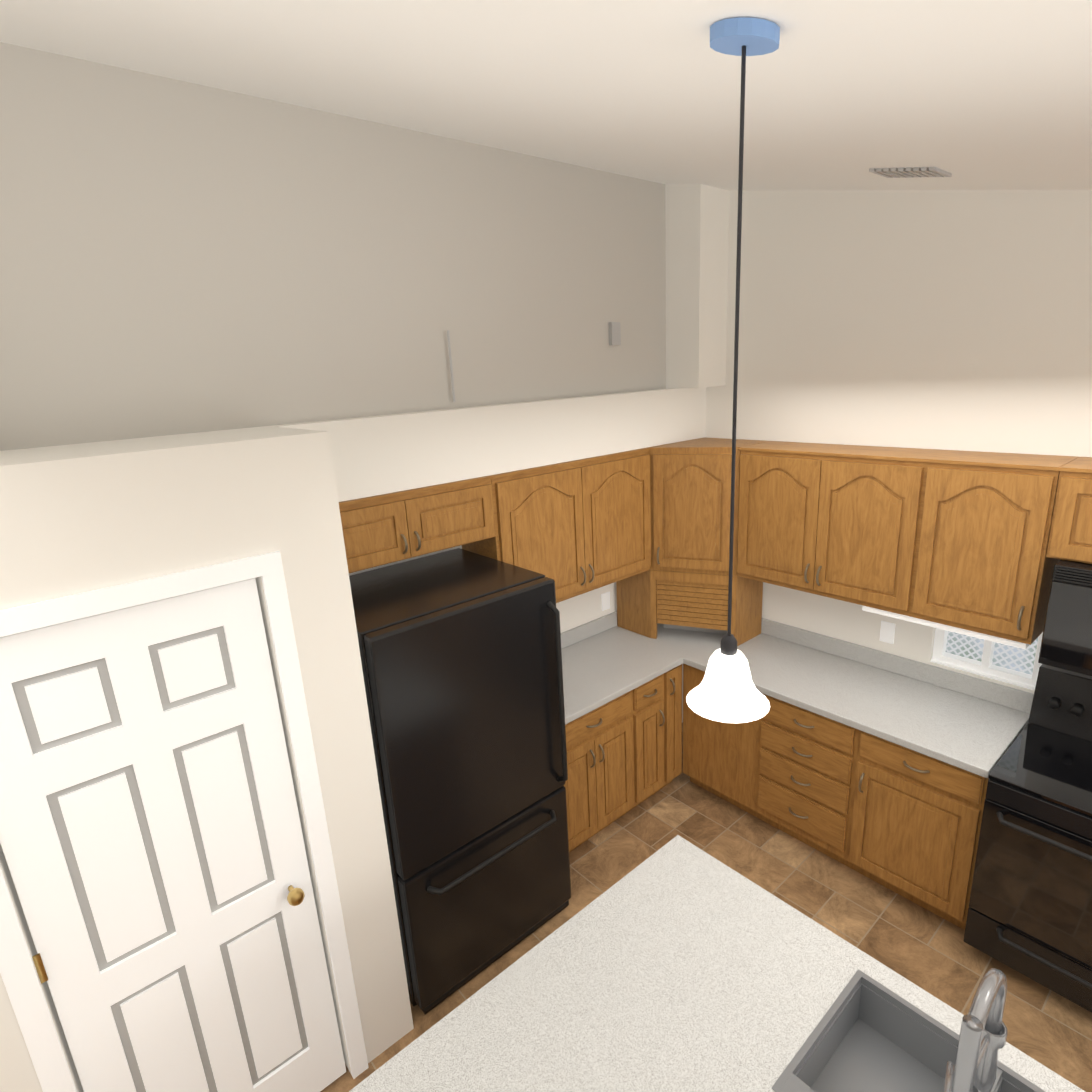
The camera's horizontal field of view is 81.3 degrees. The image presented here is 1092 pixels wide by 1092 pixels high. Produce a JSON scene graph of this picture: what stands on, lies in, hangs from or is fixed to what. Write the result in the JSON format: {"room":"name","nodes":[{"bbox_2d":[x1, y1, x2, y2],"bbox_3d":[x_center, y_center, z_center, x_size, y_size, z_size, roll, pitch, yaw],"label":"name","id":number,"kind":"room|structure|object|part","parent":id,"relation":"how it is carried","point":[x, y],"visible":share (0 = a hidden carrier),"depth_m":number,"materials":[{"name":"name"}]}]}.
{"room":"kitchen","nodes":[
{"label":"kitchen","id":0,"kind":"room"},
{"bbox_2d":[0,426,413,1091],"bbox_3d":[-1.363,0.885,2.212,1.280,2.440,0.820,-16,20,-38],"label":"wall","id":1,"kind":"structure","parent":0,"point":[82,518],"depth_m":1.90,"materials":[{"name":"white paint"}]},
{"bbox_2d":[0,578,345,1091],"bbox_3d":[-1.103,1.143,1.980,0.716,2.016,0.012,-16,20,-38],"label":"pantry door","id":2,"kind":"structure","parent":1,"relation":"in","point":[147,736],"depth_m":1.89,"materials":[{"name":"white paint"}]},
{"bbox_2d":[11,626,307,1091],"bbox_3d":[-1.115,1.140,1.993,0.712,2.012,0.022,-16,20,-38],"label":"panel molding","id":3,"kind":"structure","parent":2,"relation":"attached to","point":[36,745],"depth_m":1.91,"materials":[{"name":"grey wood"}]},
{"bbox_2d":[32,885,304,983],"bbox_3d":[-1.096,1.109,1.914,0.685,1.640,0.083,-16,20,-38],"label":"hardware piece","id":4,"kind":"object","parent":2,"relation":"attached to","point":[295,896],"depth_m":2.11,"materials":[{"name":"gold metal"}]},
{"bbox_2d":[0,551,368,1091],"bbox_3d":[-1.082,1.119,1.945,0.864,2.102,0.013,-16,20,-38],"label":"door frame","id":5,"kind":"structure","parent":1,"relation":"attached to","point":[29,1004],"depth_m":1.83,"materials":[{"name":"white paint"}]},
{"bbox_2d":[0,42,665,450],"bbox_3d":[-1.512,-1.454,2.059,6.300,2.160,0.380,-16,20,-38],"label":"wall","id":6,"kind":"structure","parent":0,"point":[176,256],"depth_m":2.35,"materials":[{"name":"grey paint"}]},
{"bbox_2d":[447,330,454,401],"bbox_3d":[-0.426,-0.806,2.861,0.012,0.310,0.010,-16,20,-38],"label":"hanging cord","id":7,"kind":"object","parent":6,"relation":"attached to","point":[450,360],"visible":0.91,"depth_m":2.86,"materials":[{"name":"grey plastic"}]},
{"bbox_2d":[608,322,620,345],"bbox_3d":[0.379,-1.169,3.506,0.070,0.120,0.023,-16,20,-38],"label":"sensor","id":8,"kind":"object","parent":6,"relation":"attached to","point":[614,333],"visible":0.93,"depth_m":3.49,"materials":[{"name":"grey plastic"}]},
{"bbox_2d":[271,387,705,632],"bbox_3d":[-0.029,0.396,3.712,2.800,2.440,0.480,-16,20,-38],"label":"wall","id":9,"kind":"structure","parent":0,"point":[379,455],"depth_m":3.05,"materials":[{"name":"white paint"}]},
{"bbox_2d":[339,488,426,572],"bbox_3d":[-0.867,-0.070,2.749,0.534,0.300,0.337,-16,20,-38],"label":"upper cabinet","id":10,"kind":"object","parent":9,"relation":"attached to","point":[378,530],"depth_m":2.68,"materials":[{"name":"brown wood"}]},
{"bbox_2d":[419,474,502,553],"bbox_3d":[-0.551,-0.159,3.005,0.527,0.300,0.337,-16,20,-38],"label":"upper cabinet","id":11,"kind":"object","parent":9,"relation":"attached to","point":[465,513],"depth_m":2.93,"materials":[{"name":"brown wood"}]},
{"bbox_2d":[463,448,650,602],"bbox_3d":[0.093,-0.119,3.578,1.134,0.750,0.337,-16,20,-38],"label":"upper cabinet","id":12,"kind":"object","parent":9,"relation":"attached to","point":[574,528],"depth_m":3.43,"materials":[{"name":"brown wood"}]},
{"bbox_2d":[601,592,609,610],"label":"outlet","id":13,"kind":"object","parent":9,"relation":"attached to","point":[605,597],"depth_m":4.17,"materials":[{"name":"white paint"}]},
{"bbox_2d":[0,0,1091,190],"bbox_3d":[-0.478,0.080,-1.365,9.600,1.741,7.400,-16,20,-38],"label":"ceiling","id":14,"kind":"structure","parent":0,"point":[966,94],"depth_m":1.57,"materials":[{"name":"white paint"}]},
{"bbox_2d":[686,18,779,722],"bbox_3d":[0.398,-0.291,1.341,0.194,1.381,0.194,-16,20,-38],"label":"pendant light","id":15,"kind":"object","parent":14,"relation":"hanging from","point":[725,691],"visible":1,"depth_m":1.43,"materials":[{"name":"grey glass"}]},
{"bbox_3d":[0.431,0.311,1.507,0.194,0.130,0.194,-16,20,-38],"label":"lamp shade","id":16,"kind":"part","parent":15,"relation":"part of","materials":[{"name":"white glass"}]},
{"bbox_3d":[0.396,-0.338,1.328,0.038,1.221,0.038,-16,20,-38],"label":"cord","id":17,"kind":"part","parent":15,"relation":"part of","materials":[{"name":"grey plastic"}]},
{"bbox_2d":[869,167,951,177],"bbox_3d":[1.393,-1.429,2.434,0.170,0.062,0.235,-16,20,-38],"label":"ceiling vent","id":18,"kind":"object","parent":14,"relation":"in","point":[910,172],"visible":1,"depth_m":2.41,"materials":[{"name":"grey plastic"}]},
{"bbox_2d":[665,184,729,388],"bbox_3d":[0.855,-2.008,3.587,0.270,2.160,0.240,-16,20,-38],"label":"wall","id":19,"kind":"structure","parent":0,"point":[697,229],"depth_m":3.63,"materials":[{"name":"white paint"}]},
{"bbox_2d":[320,722,1091,1091],"bbox_3d":[-1.191,2.426,1.378,10.900,0.100,11.600,-16,20,-38],"label":"floor","id":20,"kind":"structure","parent":0,"point":[928,952],"depth_m":3.06,"materials":[{"name":"tile"}]},
{"bbox_2d":[349,548,570,1013],"bbox_3d":[-0.463,0.996,2.943,0.860,1.718,0.820,-16,20,-38],"label":"fridge","id":21,"kind":"object","parent":20,"relation":"on","point":[461,654],"visible":0.92,"depth_m":2.63,"materials":[{"name":"black metal"}]},
{"bbox_2d":[564,664,681,851],"bbox_3d":[0.247,1.174,3.789,1.084,0.872,0.663,-16,20,-38],"label":"base cabinet","id":22,"kind":"object","parent":20,"relation":"on","point":[624,753],"visible":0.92,"depth_m":3.55,"materials":[{"name":"brown wood"}]},
{"bbox_2d":[561,614,684,724],"bbox_3d":[0.201,0.690,3.653,1.050,0.137,0.641,-16,20,-38],"label":"countertop","id":23,"kind":"structure","parent":22,"relation":"on","point":[603,661],"depth_m":3.76,"materials":[{"name":"white stone"}]},
{"bbox_2d":[349,835,1084,1091],"bbox_3d":[0.661,1.800,1.370,1.306,0.912,1.925,-16,20,-38],"label":"kitchen island","id":24,"kind":"object","parent":20,"relation":"on","point":[677,963],"visible":0.9,"depth_m":1.72,"materials":[{"name":"white speckled stone countertop"},{"name":"oak wood"},{"name":"stainless steel"}]},
{"bbox_2d":[771,969,1084,1091],"bbox_3d":[0.963,1.402,1.399,0.454,0.196,0.764,-16,20,-38],"label":"sink","id":25,"kind":"object","parent":24,"relation":"in","point":[868,1036],"depth_m":1.67,"materials":[{"name":"silver metal"}]},
{"bbox_2d":[944,968,1006,1091],"bbox_3d":[0.884,1.078,1.217,0.224,0.532,0.232,-16,20,-38],"label":"faucet","id":26,"kind":"object","parent":24,"relation":"on","point":[983,1036],"visible":1,"depth_m":1.19,"materials":[{"name":"silver metal"}]},
{"bbox_2d":[683,664,754,813],"bbox_3d":[1.236,1.089,3.900,0.617,0.872,0.534,-16,20,-38],"label":"base cabinet","id":27,"kind":"object","parent":20,"relation":"on","point":[719,757],"depth_m":3.76,"materials":[{"name":"brown wood"}]},
{"bbox_2d":[609,611,1033,777],"bbox_3d":[1.342,0.641,3.599,0.637,0.137,2.184,-16,20,-38],"label":"countertop","id":28,"kind":"structure","parent":27,"relation":"on","point":[974,725],"depth_m":3.22,"materials":[{"name":"white stone"}]},
{"bbox_2d":[616,570,762,645],"bbox_3d":[0.907,0.327,4.078,0.520,0.455,0.750,-16,20,-38],"label":"appliance garage","id":29,"kind":"object","parent":28,"relation":"on","point":[648,601],"visible":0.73,"depth_m":3.91,"materials":[{"name":"brown wood"}]},
{"bbox_3d":[0.897,0.358,3.893,0.211,0.291,0.401,-16,20,-38],"label":"tambour door","id":30,"kind":"part","parent":29,"relation":"part of","materials":[{"name":"brown wood"}]},
{"bbox_2d":[751,693,850,863],"bbox_3d":[1.596,1.183,3.489,0.617,0.872,0.575,-16,20,-38],"label":"base cabinet","id":31,"kind":"object","parent":20,"relation":"on","point":[803,757],"depth_m":3.32,"materials":[{"name":"brown wood"}]},
{"bbox_2d":[843,727,987,929],"bbox_3d":[1.910,1.265,3.129,0.617,0.872,0.537,-16,20,-38],"label":"base cabinet","id":32,"kind":"object","parent":20,"relation":"on","point":[901,820],"depth_m":2.92,"materials":[{"name":"brown wood"}]},
{"bbox_2d":[963,664,1091,1012],"bbox_3d":[2.280,1.245,2.549,0.709,1.180,0.782,-16,20,-38],"label":"stove","id":33,"kind":"object","parent":20,"relation":"on","point":[1029,914],"visible":1,"depth_m":2.55,"materials":[{"name":"black metal"}]},
{"bbox_3d":[2.067,1.405,2.400,0.022,0.818,0.774,-16,20,-38],"label":"panel","id":34,"kind":"part","parent":33,"relation":"part of","materials":[{"name":"black"}]},
{"bbox_2d":[682,190,1091,721],"bbox_3d":[3.070,-0.362,1.776,0.160,4.600,7.600,-16,20,-38],"label":"wall","id":35,"kind":"structure","parent":0,"point":[960,320],"depth_m":3.07,"materials":[{"name":"white paint"}]},
{"bbox_2d":[647,437,768,575],"bbox_3d":[0.867,-0.259,3.928,0.570,0.750,0.777,-16,20,-38],"label":"upper cabinet","id":36,"kind":"object","parent":35,"relation":"attached to","point":[690,492],"visible":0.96,"depth_m":3.70,"materials":[{"name":"brown wood"}]},
{"bbox_3d":[0.678,0.062,3.838,0.035,0.110,0.024,-16,20,-38],"label":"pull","id":37,"kind":"part","parent":36,"relation":"part of","materials":[{"name":"grey metal"}]},
{"bbox_3d":[0.855,-0.194,3.712,0.221,0.682,0.415,-16,20,-38],"label":"door","id":38,"kind":"part","parent":36,"relation":"part of","materials":[{"name":"brown wood"}]},
{"bbox_2d":[737,441,920,610],"bbox_3d":[1.537,-0.131,3.334,0.337,0.750,1.012,-16,20,-38],"label":"upper cabinet","id":39,"kind":"object","parent":35,"relation":"attached to","point":[820,519],"depth_m":3.24,"materials":[{"name":"brown wood"}]},
{"bbox_2d":[879,621,894,643],"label":"outlet","id":40,"kind":"object","parent":35,"relation":"attached to","point":[887,631],"depth_m":3.43,"materials":[{"name":"white paint"}]},
{"bbox_2d":[889,449,1072,644],"bbox_3d":[1.953,-0.023,2.859,0.337,0.750,0.537,-16,20,-38],"label":"upper cabinet","id":41,"kind":"object","parent":35,"relation":"attached to","point":[980,542],"depth_m":2.74,"materials":[{"name":"brown wood"}]},
{"bbox_2d":[862,606,1029,648],"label":"under-cabinet light","id":42,"kind":"object","parent":41,"relation":"attached to","point":[869,609],"depth_m":2.91,"materials":[{"name":"white paint"}]},
{"bbox_2d":[930,628,1042,690],"bbox_3d":[2.167,0.477,3.112,0.071,0.324,0.464,-16,20,-38],"label":"window","id":43,"kind":"structure","parent":35,"relation":"in","point":[984,667],"depth_m":3.13,"materials":[{"name":"white paint"}]},
{"bbox_2d":[1041,456,1091,564],"bbox_3d":[2.372,-0.097,2.318,0.337,0.365,0.779,-16,20,-38],"label":"upper cabinet","id":44,"kind":"object","parent":35,"relation":"attached to","point":[1067,535],"depth_m":2.47,"materials":[{"name":"brown wood"}]},
{"bbox_2d":[1038,559,1091,675],"bbox_3d":[2.361,0.302,2.372,0.455,0.421,0.732,-16,20,-38],"label":"microwave","id":45,"kind":"object","parent":44,"relation":"attached to","point":[1066,642],"visible":0.92,"depth_m":2.48,"materials":[{"name":"black"}]},
{"label":"outside","id":46,"kind":"structure","parent":0,"visible":0},
{"bbox_2d":[946,631,1037,674],"bbox_3d":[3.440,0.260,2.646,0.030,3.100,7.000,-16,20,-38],"label":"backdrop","id":47,"kind":"structure","parent":46,"point":[1004,655],"depth_m":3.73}
]}

